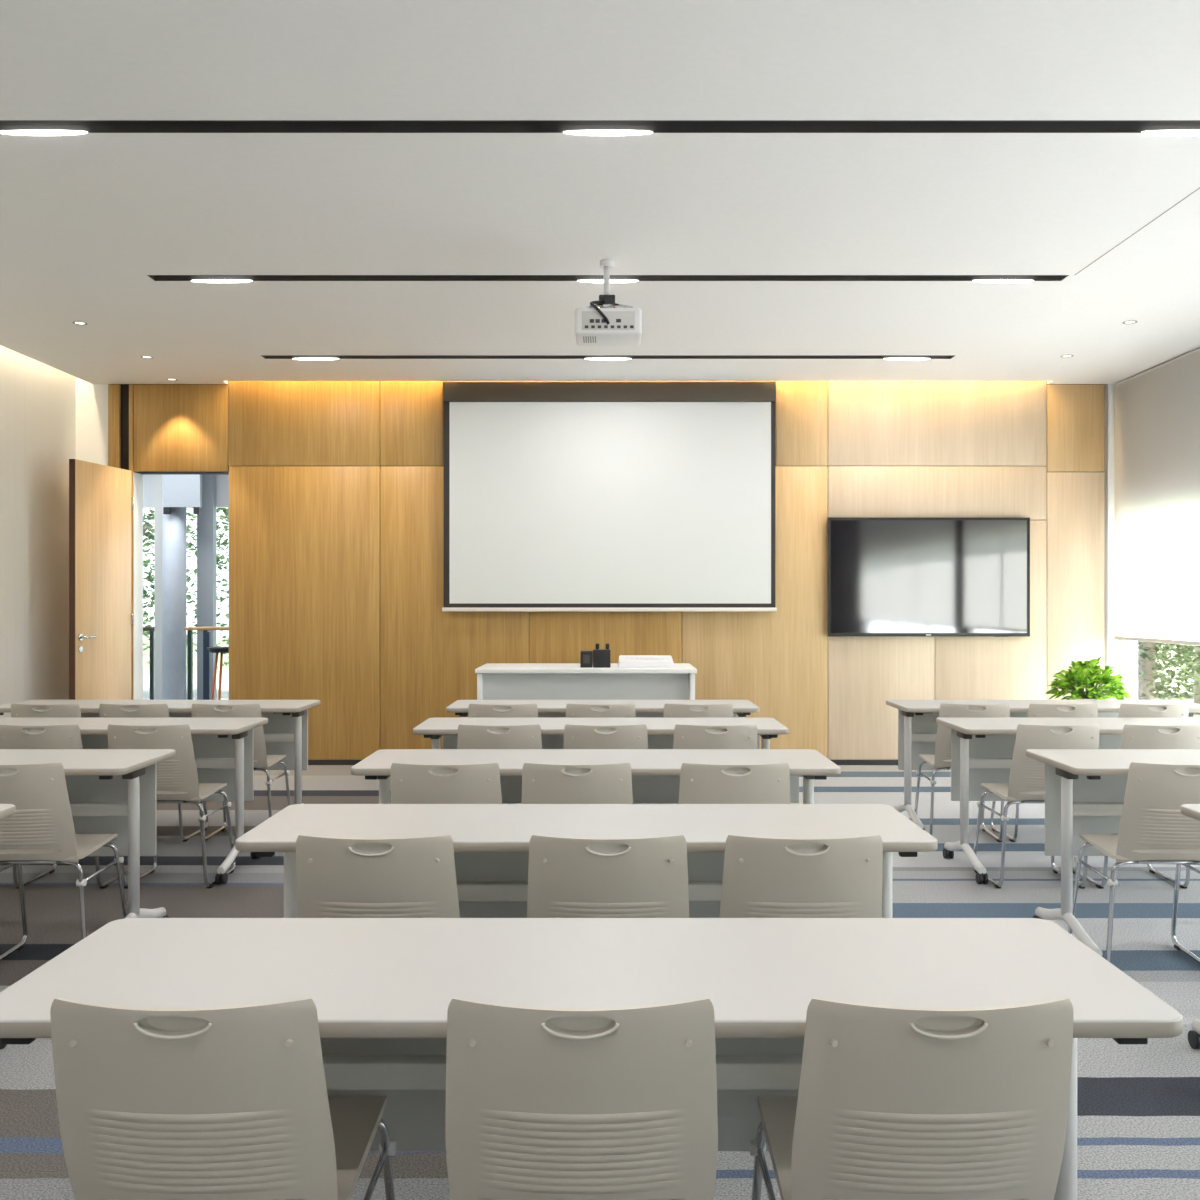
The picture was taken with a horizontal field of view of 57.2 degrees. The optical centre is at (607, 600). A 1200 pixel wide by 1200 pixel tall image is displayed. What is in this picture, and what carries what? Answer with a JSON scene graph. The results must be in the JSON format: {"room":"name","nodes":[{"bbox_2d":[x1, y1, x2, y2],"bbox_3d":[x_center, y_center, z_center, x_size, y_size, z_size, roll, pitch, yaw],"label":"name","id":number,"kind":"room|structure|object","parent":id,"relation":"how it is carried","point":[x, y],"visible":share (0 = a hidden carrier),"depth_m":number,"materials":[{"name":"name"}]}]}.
{"room":"lecture hall","nodes":[
{"label":"lecture hall","id":0,"kind":"room"},
{"bbox_2d":[0,345,75,717],"bbox_3d":[-4.430,-0.400,2.975,0.100,3.500,12.350,0,0,0],"label":"wall","id":1,"kind":"structure","parent":0,"point":[38,399],"depth_m":8.39,"materials":[{"name":"white paint"}]},
{"bbox_2d":[143,475,228,507],"bbox_3d":[-4.500,-1.366,11.570,9.000,0.767,0.100,0,0,0],"label":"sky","id":2,"kind":"structure","parent":0,"point":[222,481],"depth_m":11.52,"materials":[{"name":"grey"}]},
{"bbox_2d":[76,377,1117,759],"bbox_3d":[-0.090,-0.400,9.140,8.780,3.500,0.180,0,0,0],"label":"wall","id":3,"kind":"structure","parent":0,"point":[336,488],"depth_m":9.05,"materials":[{"name":"brown wood"}]},
{"bbox_2d":[69,459,133,699],"bbox_3d":[-3.956,0.136,8.664,0.105,2.412,0.779,0,0,8],"label":"door","id":4,"kind":"structure","parent":3,"relation":"in","point":[99,495],"depth_m":8.59,"materials":[{"name":"brown wood"}]},
{"bbox_2d":[133,472,142,699],"bbox_3d":[-3.906,0.144,9.145,0.004,2.411,0.181,0,0,0],"label":"trim","id":5,"kind":"structure","parent":3,"relation":"attached to","point":[137,478],"depth_m":9.15,"materials":[{"name":"white paint"}]},
{"bbox_2d":[308,760,897,764],"bbox_3d":[0.541,1.329,9.063,7.314,0.042,0.033,0,0,0],"label":"baseboard","id":6,"kind":"structure","parent":3,"relation":"attached to","point":[310,762],"depth_m":9.05,"materials":[{"name":"grey"}]},
{"bbox_2d":[442,382,776,611],"bbox_3d":[0.012,-0.849,8.992,2.724,1.868,0.105,0,0,0],"label":"projection screen","id":7,"kind":"object","parent":3,"relation":"attached to","point":[557,494],"visible":1,"depth_m":8.96,"materials":[{"name":"white fabric"}]},
{"bbox_2d":[828,518,1029,636],"bbox_3d":[2.622,-0.195,9.012,1.650,0.974,0.071,0,0,0],"label":"television","id":8,"kind":"object","parent":3,"relation":"attached to","point":[888,577],"visible":1,"depth_m":8.99,"materials":[{"name":"black glass"}]},
{"bbox_2d":[1104,384,1107,693],"bbox_3d":[4.099,-0.217,9.063,0.021,3.135,0.034,0,0,0],"label":"trim","id":9,"kind":"structure","parent":3,"relation":"attached to","point":[1106,385],"depth_m":9.05,"materials":[{"name":"grey"}]},
{"bbox_2d":[0,0,1199,383],"bbox_3d":[-0.020,-1.815,2.925,8.440,0.060,12.250,0,0,0],"label":"ceiling","id":10,"kind":"structure","parent":0,"point":[85,219],"depth_m":4.75,"materials":[{"name":"paint"}]},
{"bbox_2d":[0,120,1199,135],"bbox_3d":[0.000,-1.833,4.144,5.052,0.115,0.113,0,0,0],"label":"light","id":11,"kind":"object","parent":10,"relation":"attached to","point":[12,127],"visible":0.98,"depth_m":4.19,"materials":[{"name":"grey"}]},
{"bbox_2d":[147,275,1068,282],"bbox_3d":[0.000,-1.833,6.083,5.052,0.115,0.113,0,0,0],"label":"light","id":12,"kind":"object","parent":10,"relation":"attached to","point":[195,278],"visible":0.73,"depth_m":6.13,"materials":[{"name":"grey"}]},
{"bbox_2d":[261,355,954,359],"bbox_3d":[0.000,-1.833,8.053,5.052,0.115,0.113,0,0,0],"label":"light","id":13,"kind":"object","parent":10,"relation":"attached to","point":[297,357],"visible":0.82,"depth_m":8.10,"materials":[{"name":"grey"}]},
{"bbox_2d":[575,259,641,345],"bbox_3d":[0.003,-1.574,5.764,0.342,0.422,0.342,0,0,0],"label":"projector","id":14,"kind":"object","parent":10,"relation":"hanging from","point":[605,325],"visible":1,"depth_m":5.62,"materials":[{"name":"white plastic"}]},
{"bbox_2d":[583,336,595,342],"bbox_3d":[-0.096,-1.364,5.740,0.066,0.002,0.140,0,0,0],"label":"vent","id":15,"kind":"object","parent":14,"relation":"attached to","point":[586,339],"depth_m":5.74,"materials":[{"name":"grey plastic"}]},
{"bbox_2d":[1075,187,1199,274],"bbox_3d":[2.556,-1.785,1.413,0.006,0.002,9.225,0,0,0],"label":"trim","id":16,"kind":"structure","parent":10,"relation":"attached to","point":[1199,187],"depth_m":5.28,"materials":[{"name":"grey"}]},
{"bbox_2d":[0,765,1199,1199],"bbox_3d":[-0.090,1.400,2.975,8.780,0.100,12.350,0,0,0],"label":"floor","id":17,"kind":"structure","parent":0,"point":[1138,1105],"depth_m":4.72,"materials":[{"name":"carpet"}]},
{"bbox_2d":[0,804,14,1048],"bbox_3d":[-2.670,0.980,3.060,1.800,0.740,0.572,0,0,0],"label":"table","id":18,"kind":"object","parent":17,"relation":"on","point":[6,810],"visible":0.62,"depth_m":3.26,"materials":[{"name":"white laminate"}]},
{"bbox_2d":[11,704,80,717],"bbox_3d":[-3.050,0.953,6.217,0.416,0.794,0.603,0,0,0],"label":"chair","id":19,"kind":"object","parent":17,"relation":"on","point":[17,710],"visible":0.23,"depth_m":5.94,"materials":[{"name":"grey plastic"}]},
{"bbox_2d":[0,763,127,960],"bbox_3d":[-2.075,0.953,4.036,0.416,0.794,0.603,0,0,-3],"label":"chair","id":20,"kind":"object","parent":17,"relation":"on","point":[41,830],"visible":0.97,"depth_m":3.82,"materials":[{"name":"grey plastic"}]},
{"bbox_2d":[0,767,16,774],"bbox_3d":[-2.061,0.579,3.751,0.103,0.032,0.017,0,0,-3],"label":"handle","id":21,"kind":"object","parent":20,"relation":"on","point":[3,770],"depth_m":3.76,"materials":[{"name":"grey plastic"}]},
{"bbox_2d":[0,724,127,887],"bbox_3d":[-2.570,0.953,5.217,0.416,0.794,0.603,0,0,0],"label":"chair","id":22,"kind":"object","parent":17,"relation":"on","point":[11,736],"visible":0.29,"depth_m":4.94,"materials":[{"name":"grey plastic"}]},
{"bbox_2d":[23,727,44,732],"bbox_3d":[-2.570,0.579,4.931,0.103,0.032,0.017,0,0,0],"label":"handle","id":23,"kind":"object","parent":22,"relation":"on","point":[25,729],"depth_m":4.94,"materials":[{"name":"grey plastic"}]},
{"bbox_2d":[0,749,174,918],"bbox_3d":[-2.670,0.980,4.280,1.800,0.740,0.572,0,0,0],"label":"table","id":24,"kind":"object","parent":17,"relation":"on","point":[110,791],"visible":0.59,"depth_m":4.40,"materials":[{"name":"white laminate"}]},
{"bbox_2d":[0,718,267,883],"bbox_3d":[-2.670,0.980,5.510,1.800,0.740,0.572,0,0,0],"label":"table","id":25,"kind":"object","parent":17,"relation":"on","point":[223,748],"visible":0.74,"depth_m":5.62,"materials":[{"name":"white laminate"}]},
{"bbox_2d":[99,704,207,841],"bbox_3d":[-2.570,0.953,6.217,0.416,0.794,0.603,0,0,0],"label":"chair","id":26,"kind":"object","parent":17,"relation":"on","point":[105,710],"visible":0.22,"depth_m":5.94,"materials":[{"name":"grey plastic"}]},
{"bbox_2d":[0,700,319,803],"bbox_3d":[-2.670,0.980,6.550,1.800,0.740,0.572,0,0,0],"label":"table","id":27,"kind":"object","parent":17,"relation":"on","point":[286,729],"visible":0.32,"depth_m":6.61,"materials":[{"name":"white laminate"}]},
{"bbox_2d":[108,724,235,887],"bbox_3d":[-2.070,0.953,5.217,0.416,0.794,0.603,0,0,0],"label":"chair","id":28,"kind":"object","parent":17,"relation":"on","point":[177,776],"visible":0.52,"depth_m":4.99,"materials":[{"name":"grey plastic"}]},
{"bbox_2d":[135,727,155,732],"bbox_3d":[-2.070,0.579,4.931,0.103,0.032,0.017,0,0,0],"label":"handle","id":29,"kind":"object","parent":28,"relation":"on","point":[137,729],"depth_m":4.94,"materials":[{"name":"grey plastic"}]},
{"bbox_2d":[50,998,396,1199],"bbox_3d":[-0.594,0.953,1.797,0.416,0.794,0.603,0,0,0],"label":"chair","id":30,"kind":"object","parent":17,"relation":"on","point":[226,1102],"visible":1,"depth_m":1.55,"materials":[{"name":"grey plastic"}]},
{"bbox_2d":[139,1016,207,1032],"bbox_3d":[-0.594,0.579,1.511,0.103,0.032,0.017,0,0,0],"label":"handle","id":31,"kind":"object","parent":30,"relation":"on","point":[147,1024],"depth_m":1.52,"materials":[{"name":"grey plastic"}]},
{"bbox_2d":[191,704,290,841],"bbox_3d":[-2.070,0.953,6.217,0.416,0.794,0.603,0,0,0],"label":"chair","id":32,"kind":"object","parent":17,"relation":"on","point":[262,761],"visible":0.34,"depth_m":5.99,"materials":[{"name":"grey plastic"}]},
{"bbox_2d":[296,835,459,917],"bbox_3d":[-0.555,0.953,2.872,0.416,0.794,0.603,0,0,0],"label":"chair","id":33,"kind":"object","parent":17,"relation":"on","point":[413,877],"visible":0.57,"depth_m":2.61,"materials":[{"name":"grey plastic"}]},
{"bbox_2d":[351,842,391,852],"bbox_3d":[-0.555,0.579,2.586,0.103,0.032,0.017,0,0,0],"label":"handle","id":34,"kind":"object","parent":33,"relation":"on","point":[356,847],"depth_m":2.59,"materials":[{"name":"grey plastic"}]},
{"bbox_2d":[390,763,501,803],"bbox_3d":[-0.560,0.953,4.037,0.416,0.794,0.603,0,0,0],"label":"chair","id":35,"kind":"object","parent":17,"relation":"on","point":[410,783],"visible":0.42,"depth_m":3.76,"materials":[{"name":"grey plastic"}]},
{"bbox_2d":[429,767,457,774],"bbox_3d":[-0.560,0.579,3.751,0.103,0.032,0.017,0,0,0],"label":"handle","id":36,"kind":"object","parent":35,"relation":"on","point":[432,770],"depth_m":3.76,"materials":[{"name":"grey plastic"}]},
{"bbox_2d":[457,724,541,748],"bbox_3d":[-0.490,0.953,5.217,0.416,0.794,0.603,0,0,0],"label":"chair","id":37,"kind":"object","parent":17,"relation":"on","point":[469,736],"visible":0.27,"depth_m":4.94,"materials":[{"name":"grey plastic"}]},
{"bbox_2d":[488,727,509,732],"bbox_3d":[-0.490,0.579,4.931,0.103,0.032,0.017,0,0,0],"label":"handle","id":38,"kind":"object","parent":37,"relation":"on","point":[490,729],"depth_m":4.94,"materials":[{"name":"grey plastic"}]},
{"bbox_2d":[468,704,537,717],"bbox_3d":[-0.569,0.953,6.217,0.416,0.794,0.603,0,0,0],"label":"chair","id":39,"kind":"object","parent":17,"relation":"on","point":[474,710],"visible":0.2,"depth_m":5.94,"materials":[{"name":"grey plastic"}]},
{"bbox_2d":[521,763,632,803],"bbox_3d":[-0.107,0.953,4.037,0.416,0.794,0.603,0,0,0],"label":"chair","id":40,"kind":"object","parent":17,"relation":"on","point":[541,783],"visible":0.36,"depth_m":3.76,"materials":[{"name":"grey plastic"}]},
{"bbox_2d":[562,767,590,774],"bbox_3d":[-0.107,0.579,3.751,0.103,0.032,0.017,0,0,0],"label":"handle","id":41,"kind":"object","parent":40,"relation":"on","point":[565,770],"depth_m":3.76,"materials":[{"name":"grey plastic"}]},
{"bbox_2d":[445,998,717,1199],"bbox_3d":[-0.038,0.953,1.797,0.416,0.794,0.603,0,0,0],"label":"chair","id":42,"kind":"object","parent":17,"relation":"on","point":[543,1103],"visible":1,"depth_m":1.54,"materials":[{"name":"grey plastic"}]},
{"bbox_2d":[544,1016,615,1032],"bbox_3d":[-0.038,0.579,1.511,0.103,0.032,0.017,0,0,0],"label":"handle","id":43,"kind":"object","parent":42,"relation":"on","point":[552,1024],"depth_m":1.52,"materials":[{"name":"grey plastic"}]},
{"bbox_2d":[475,663,696,699],"bbox_3d":[-0.151,0.908,7.900,1.524,0.883,0.700,0,0,0],"label":"desk","id":44,"kind":"object","parent":17,"relation":"on","point":[495,681],"visible":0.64,"depth_m":7.68,"materials":[{"name":"white wood"}]},
{"bbox_2d":[580,643,610,667],"bbox_3d":[-0.088,0.383,7.755,0.211,0.168,0.110,0,0,0],"label":"speaker","id":45,"kind":"object","parent":44,"relation":"on","point":[597,658],"visible":1,"depth_m":7.70,"materials":[{"name":"black plastic"}]},
{"bbox_2d":[618,655,674,667],"bbox_3d":[0.270,0.430,7.830,0.396,0.074,0.260,0,0,0],"label":"control console","id":46,"kind":"object","parent":44,"relation":"on","point":[625,661],"visible":1,"depth_m":7.72,"materials":[{"name":"white plastic"}]},
{"bbox_2d":[235,804,937,917],"bbox_3d":[-0.055,0.980,3.060,1.800,0.740,0.572,0,0,0],"label":"table","id":47,"kind":"object","parent":17,"relation":"on","point":[491,841],"visible":0.3,"depth_m":3.07,"materials":[{"name":"white laminate"}]},
{"bbox_2d":[0,918,1182,1199],"bbox_3d":[-0.050,0.980,1.870,1.800,0.740,0.572,0,0,0],"label":"table","id":48,"kind":"object","parent":17,"relation":"on","point":[382,990],"visible":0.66,"depth_m":1.87,"materials":[{"name":"white laminate"}]},
{"bbox_2d":[351,749,840,803],"bbox_3d":[-0.045,0.980,4.280,1.800,0.740,0.572,0,0,0],"label":"table","id":49,"kind":"object","parent":17,"relation":"on","point":[655,773],"visible":0.31,"depth_m":4.29,"materials":[{"name":"white laminate"}]},
{"bbox_2d":[413,718,787,748],"bbox_3d":[-0.035,0.980,5.510,1.800,0.740,0.572,0,0,0],"label":"table","id":50,"kind":"object","parent":17,"relation":"on","point":[660,731],"visible":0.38,"depth_m":5.52,"materials":[{"name":"white laminate"}]},
{"bbox_2d":[566,704,635,717],"bbox_3d":[-0.040,0.953,6.217,0.416,0.794,0.603,0,0,0],"label":"chair","id":51,"kind":"object","parent":17,"relation":"on","point":[572,710],"visible":0.27,"depth_m":5.94,"materials":[{"name":"grey plastic"}]},
{"bbox_2d":[446,700,759,717],"bbox_3d":[-0.030,0.980,6.550,1.800,0.740,0.572,0,0,0],"label":"table","id":52,"kind":"object","parent":17,"relation":"on","point":[546,708],"visible":0.26,"depth_m":6.55,"materials":[{"name":"white laminate"}]},
{"bbox_2d":[563,724,647,748],"bbox_3d":[-0.010,0.953,5.217,0.416,0.794,0.603,0,0,0],"label":"chair","id":53,"kind":"object","parent":17,"relation":"on","point":[575,736],"visible":0.28,"depth_m":4.94,"materials":[{"name":"grey plastic"}]},
{"bbox_2d":[595,727,616,732],"bbox_3d":[-0.010,0.579,4.931,0.103,0.032,0.017,0,0,0],"label":"handle","id":54,"kind":"object","parent":53,"relation":"on","point":[597,729],"depth_m":4.94,"materials":[{"name":"grey plastic"}]},
{"bbox_2d":[527,835,688,917],"bbox_3d":[0.000,0.953,2.872,0.416,0.794,0.603,0,0,0],"label":"chair","id":55,"kind":"object","parent":17,"relation":"on","point":[568,877],"visible":0.61,"depth_m":2.61,"materials":[{"name":"grey plastic"}]},
{"bbox_2d":[587,842,628,852],"bbox_3d":[0.000,0.579,2.586,0.103,0.032,0.017,0,0,0],"label":"handle","id":56,"kind":"object","parent":55,"relation":"on","point":[592,847],"depth_m":2.59,"materials":[{"name":"grey plastic"}]},
{"bbox_2d":[663,704,732,717],"bbox_3d":[0.490,0.953,6.217,0.416,0.794,0.603,0,0,0],"label":"chair","id":57,"kind":"object","parent":17,"relation":"on","point":[670,710],"visible":0.19,"depth_m":5.94,"materials":[{"name":"grey plastic"}]},
{"bbox_2d":[673,724,757,748],"bbox_3d":[0.486,0.953,5.217,0.416,0.794,0.603,0,0,0],"label":"chair","id":58,"kind":"object","parent":17,"relation":"on","point":[685,736],"visible":0.28,"depth_m":4.94,"materials":[{"name":"grey plastic"}]},
{"bbox_2d":[706,727,727,732],"bbox_3d":[0.486,0.579,4.931,0.103,0.032,0.017,0,0,0],"label":"handle","id":59,"kind":"object","parent":58,"relation":"on","point":[708,729],"depth_m":4.94,"materials":[{"name":"grey plastic"}]},
{"bbox_2d":[678,763,789,803],"bbox_3d":[0.437,0.953,4.037,0.416,0.794,0.603,0,0,0],"label":"chair","id":60,"kind":"object","parent":17,"relation":"on","point":[699,783],"visible":0.47,"depth_m":3.76,"materials":[{"name":"grey plastic"}]},
{"bbox_2d":[722,767,750,774],"bbox_3d":[0.437,0.579,3.751,0.103,0.032,0.017,0,0,0],"label":"handle","id":61,"kind":"object","parent":60,"relation":"on","point":[725,770],"depth_m":3.76,"materials":[{"name":"grey plastic"}]},
{"bbox_2d":[719,835,882,917],"bbox_3d":[0.466,0.953,2.872,0.416,0.794,0.603,0,0,0],"label":"chair","id":62,"kind":"object","parent":17,"relation":"on","point":[764,877],"visible":0.49,"depth_m":2.61,"materials":[{"name":"grey plastic"}]},
{"bbox_2d":[786,842,826,852],"bbox_3d":[0.466,0.579,2.586,0.103,0.032,0.017,0,0,0],"label":"handle","id":63,"kind":"object","parent":62,"relation":"on","point":[791,847],"depth_m":2.59,"materials":[{"name":"grey plastic"}]},
{"bbox_2d":[749,998,1073,1199],"bbox_3d":[0.465,0.953,1.797,0.416,0.794,0.603,0,0,0],"label":"chair","id":64,"kind":"object","parent":17,"relation":"on","point":[891,1102],"visible":1,"depth_m":1.55,"materials":[{"name":"grey plastic"}]},
{"bbox_2d":[913,1016,982,1032],"bbox_3d":[0.465,0.579,1.511,0.103,0.032,0.017,0,0,0],"label":"handle","id":65,"kind":"object","parent":64,"relation":"on","point":[921,1024],"depth_m":1.52,"materials":[{"name":"grey plastic"}]},
{"bbox_2d":[914,704,1009,841],"bbox_3d":[2.001,0.953,6.216,0.416,0.794,0.603,0,0,3],"label":"chair","id":66,"kind":"object","parent":17,"relation":"on","point":[941,760],"visible":0.41,"depth_m":6.00,"materials":[{"name":"grey plastic"}]},
{"bbox_2d":[972,724,1099,887],"bbox_3d":[2.030,0.953,5.217,0.416,0.794,0.603,0,0,0],"label":"chair","id":67,"kind":"object","parent":17,"relation":"on","point":[1026,784],"visible":0.52,"depth_m":4.99,"materials":[{"name":"grey plastic"}]},
{"bbox_2d":[1051,727,1071,732],"bbox_3d":[2.030,0.579,4.931,0.103,0.032,0.017,0,0,0],"label":"handle","id":68,"kind":"object","parent":67,"relation":"on","point":[1053,729],"depth_m":4.94,"materials":[{"name":"grey plastic"}]},
{"bbox_2d":[886,700,1199,829],"bbox_3d":[2.610,0.980,6.550,1.800,0.740,0.572,0,0,0],"label":"table","id":69,"kind":"object","parent":17,"relation":"on","point":[917,725],"visible":0.38,"depth_m":6.61,"materials":[{"name":"white laminate"}]},
{"bbox_2d":[990,704,1097,841],"bbox_3d":[2.467,0.953,6.217,0.416,0.794,0.603,0,0,0],"label":"chair","id":70,"kind":"object","parent":17,"relation":"on","point":[1035,710],"visible":0.19,"depth_m":5.94,"materials":[{"name":"grey plastic"}]},
{"bbox_2d":[936,718,1199,883],"bbox_3d":[2.610,0.980,5.510,1.800,0.740,0.572,0,0,0],"label":"table","id":71,"kind":"object","parent":17,"relation":"on","point":[982,749],"visible":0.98,"depth_m":5.62,"materials":[{"name":"white laminate"}]},
{"bbox_2d":[1044,656,1132,699],"bbox_3d":[3.608,0.882,8.248,0.598,0.936,0.614,0,0,0],"label":"potted plant","id":72,"kind":"object","parent":17,"relation":"on","point":[1074,680],"visible":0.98,"depth_m":8.16,"materials":[{"name":"green plant"}]},
{"bbox_2d":[1026,749,1199,957],"bbox_3d":[2.610,0.980,4.280,1.800,0.740,0.572,0,0,0],"label":"table","id":73,"kind":"object","parent":17,"relation":"on","point":[1085,789],"visible":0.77,"depth_m":4.34,"materials":[{"name":"white laminate"}]},
{"bbox_2d":[1068,762,1199,963],"bbox_3d":[2.001,0.953,4.036,0.416,0.794,0.603,0,0,4],"label":"chair","id":74,"kind":"object","parent":17,"relation":"on","point":[1153,829],"visible":0.91,"depth_m":3.82,"materials":[{"name":"grey plastic"}]},
{"bbox_2d":[1175,767,1199,774],"bbox_3d":[1.981,0.579,3.751,0.103,0.032,0.017,0,0,4],"label":"handle","id":75,"kind":"object","parent":74,"relation":"on","point":[1178,770],"depth_m":3.76,"materials":[{"name":"grey plastic"}]},
{"bbox_2d":[1073,724,1199,887],"bbox_3d":[2.510,0.953,5.217,0.416,0.794,0.603,0,0,0],"label":"chair","id":76,"kind":"object","parent":17,"relation":"on","point":[1133,736],"visible":0.28,"depth_m":4.94,"materials":[{"name":"grey plastic"}]},
{"bbox_2d":[1158,727,1178,732],"bbox_3d":[2.510,0.579,4.931,0.103,0.032,0.017,0,0,0],"label":"handle","id":77,"kind":"object","parent":76,"relation":"on","point":[1160,729],"depth_m":4.94,"materials":[{"name":"grey plastic"}]},
{"bbox_2d":[1118,704,1188,717],"bbox_3d":[2.960,0.953,6.217,0.416,0.794,0.603,0,0,0],"label":"chair","id":78,"kind":"object","parent":17,"relation":"on","point":[1126,710],"visible":0.23,"depth_m":5.94,"materials":[{"name":"grey plastic"}]},
{"bbox_2d":[1181,804,1199,1048],"bbox_3d":[2.610,0.980,3.060,1.800,0.740,0.572,0,0,0],"label":"table","id":79,"kind":"object","parent":17,"relation":"on","point":[1190,810],"visible":1,"depth_m":3.30,"materials":[{"name":"white laminate"}]},
{"bbox_2d":[1118,640,1137,699],"bbox_3d":[4.260,-0.400,2.975,0.120,3.500,12.350,0,0,0],"label":"wall","id":80,"kind":"structure","parent":0,"point":[1122,644],"depth_m":8.97,"materials":[{"name":"white paint"}]},
{"bbox_2d":[1127,640,1136,699],"bbox_3d":[4.260,0.223,7.085,0.060,2.015,3.770,0,0,0],"label":"window","id":81,"kind":"structure","parent":80,"relation":"in","point":[1131,645],"depth_m":8.92,"materials":[{"name":"white glass"}]},
{"bbox_2d":[1114,348,1199,645],"bbox_3d":[4.155,-0.733,7.065,0.054,2.092,3.830,0,0,0],"label":"roller blind","id":82,"kind":"object","parent":80,"relation":"attached to","point":[1157,409],"visible":1,"depth_m":8.25,"materials":[{"name":"white fabric"}]},
{"bbox_3d":[-4.500,1.403,10.520,9.000,0.095,2.560,0,0,0],"label":"trim","id":83,"kind":"structure","parent":0,"visible":0},
{"bbox_2d":[154,475,161,699],"bbox_3d":[-4.656,-0.195,11.450,0.088,3.090,0.100,0,0,0],"label":"post","id":84,"kind":"object","parent":83,"relation":"on","point":[157,478],"visible":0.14,"depth_m":11.40,"materials":[{"name":"grey"}]},
{"bbox_2d":[162,475,186,699],"bbox_3d":[-4.414,-0.195,11.200,0.230,3.090,0.230,0,0,0],"label":"round column","id":85,"kind":"structure","parent":83,"relation":"on","point":[174,525],"depth_m":11.10,"materials":[{"name":"paint"}]},
{"bbox_2d":[183,626,228,699],"bbox_3d":[-3.830,0.804,10.900,0.565,1.092,0.500,0,0,0],"label":"bar table","id":86,"kind":"object","parent":83,"relation":"on","point":[204,628],"visible":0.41,"depth_m":10.66,"materials":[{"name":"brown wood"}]},
{"bbox_2d":[197,475,215,699],"bbox_3d":[-4.176,-0.195,11.450,0.166,3.090,0.100,0,0,0],"label":"post","id":87,"kind":"object","parent":83,"relation":"on","point":[206,521],"visible":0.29,"depth_m":11.40,"materials":[{"name":"grey"}]},
{"bbox_2d":[204,632,210,699],"bbox_3d":[-3.859,0.824,10.600,0.048,1.051,0.040,0,0,0],"label":"post","id":88,"kind":"object","parent":83,"relation":"on","point":[207,635],"visible":0.64,"depth_m":10.58,"materials":[{"name":"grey metal"}]},
{"bbox_2d":[207,647,228,699],"bbox_3d":[-3.577,0.888,10.300,0.340,0.907,0.340,0,0,0],"label":"bar stool","id":89,"kind":"object","parent":83,"relation":"on","point":[221,650],"visible":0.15,"depth_m":10.22,"materials":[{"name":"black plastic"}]},
{"bbox_3d":[-4.500,-1.800,10.520,9.000,0.100,2.560,0,0,0],"label":"trim","id":90,"kind":"structure","parent":0,"visible":0},
{"bbox_2d":[163,475,201,513],"bbox_3d":[-4.265,-1.305,11.025,0.370,0.870,0.050,0,0,0],"label":"panel","id":91,"kind":"object","parent":90,"relation":"attached to","point":[178,490],"visible":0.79,"depth_m":11.00,"materials":[{"name":"grey"}]},
{"label":"outside","id":92,"kind":"structure","parent":0,"visible":0},
{"bbox_2d":[143,638,1199,717],"bbox_3d":[0.000,1.625,12.500,80.000,0.250,65.000,0,0,0],"label":"ground","id":93,"kind":"structure","parent":92,"point":[225,669],"depth_m":25.19,"materials":[{"name":"green plant"}]},
{"bbox_2d":[1138,643,1194,697],"bbox_3d":[9.184,0.918,17.401,5.365,1.307,1.199,0,0,0],"label":"hedge","id":94,"kind":"object","parent":93,"relation":"on","point":[1177,689],"visible":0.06,"depth_m":17.23,"materials":[{"name":"green plant"}]},
{"bbox_2d":[1138,643,1199,713],"bbox_3d":[7.873,-0.493,14.587,3.112,3.993,3.017,0,0,0],"label":"tree","id":95,"kind":"object","parent":93,"relation":"on","point":[1196,698],"visible":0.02,"depth_m":14.57,"materials":[{"name":"green plant"}]},
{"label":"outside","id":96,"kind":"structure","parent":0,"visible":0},
{"bbox_2d":[143,675,228,699],"bbox_3d":[-2.500,1.484,5.000,19.000,0.029,34.000,0,0,0],"label":"paving","id":97,"kind":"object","parent":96,"point":[146,678],"depth_m":18.69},
{"bbox_2d":[143,627,153,699],"bbox_3d":[-6.197,0.819,12.100,2.605,1.062,0.060,0,0,0],"label":"bar table","id":98,"kind":"object","parent":97,"relation":"on","point":[151,629],"visible":0.06,"depth_m":12.08,"materials":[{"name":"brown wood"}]},
{"bbox_2d":[143,508,187,666],"bbox_3d":[-6.689,-0.746,14.602,2.085,4.498,2.077,0,0,-14],"label":"tree","id":99,"kind":"object","parent":97,"relation":"on","point":[150,578],"visible":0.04,"depth_m":14.62,"materials":[{"name":"green plant"}]},
{"bbox_2d":[143,508,228,668],"bbox_3d":[-5.876,-1.053,17.590,2.923,5.112,2.998,0,0,0],"label":"tree","id":100,"kind":"object","parent":97,"relation":"on","point":[225,542],"visible":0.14,"depth_m":17.23,"materials":[{"name":"green plant"}]},
{"bbox_2d":[1138,641,1199,701],"bbox_3d":[5.995,-0.053,12.263,2.114,3.114,2.091,0,0,0],"label":"tree","id":101,"kind":"object","parent":97,"relation":"on","point":[1147,651],"visible":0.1,"depth_m":12.22,"materials":[{"name":"green plant"}]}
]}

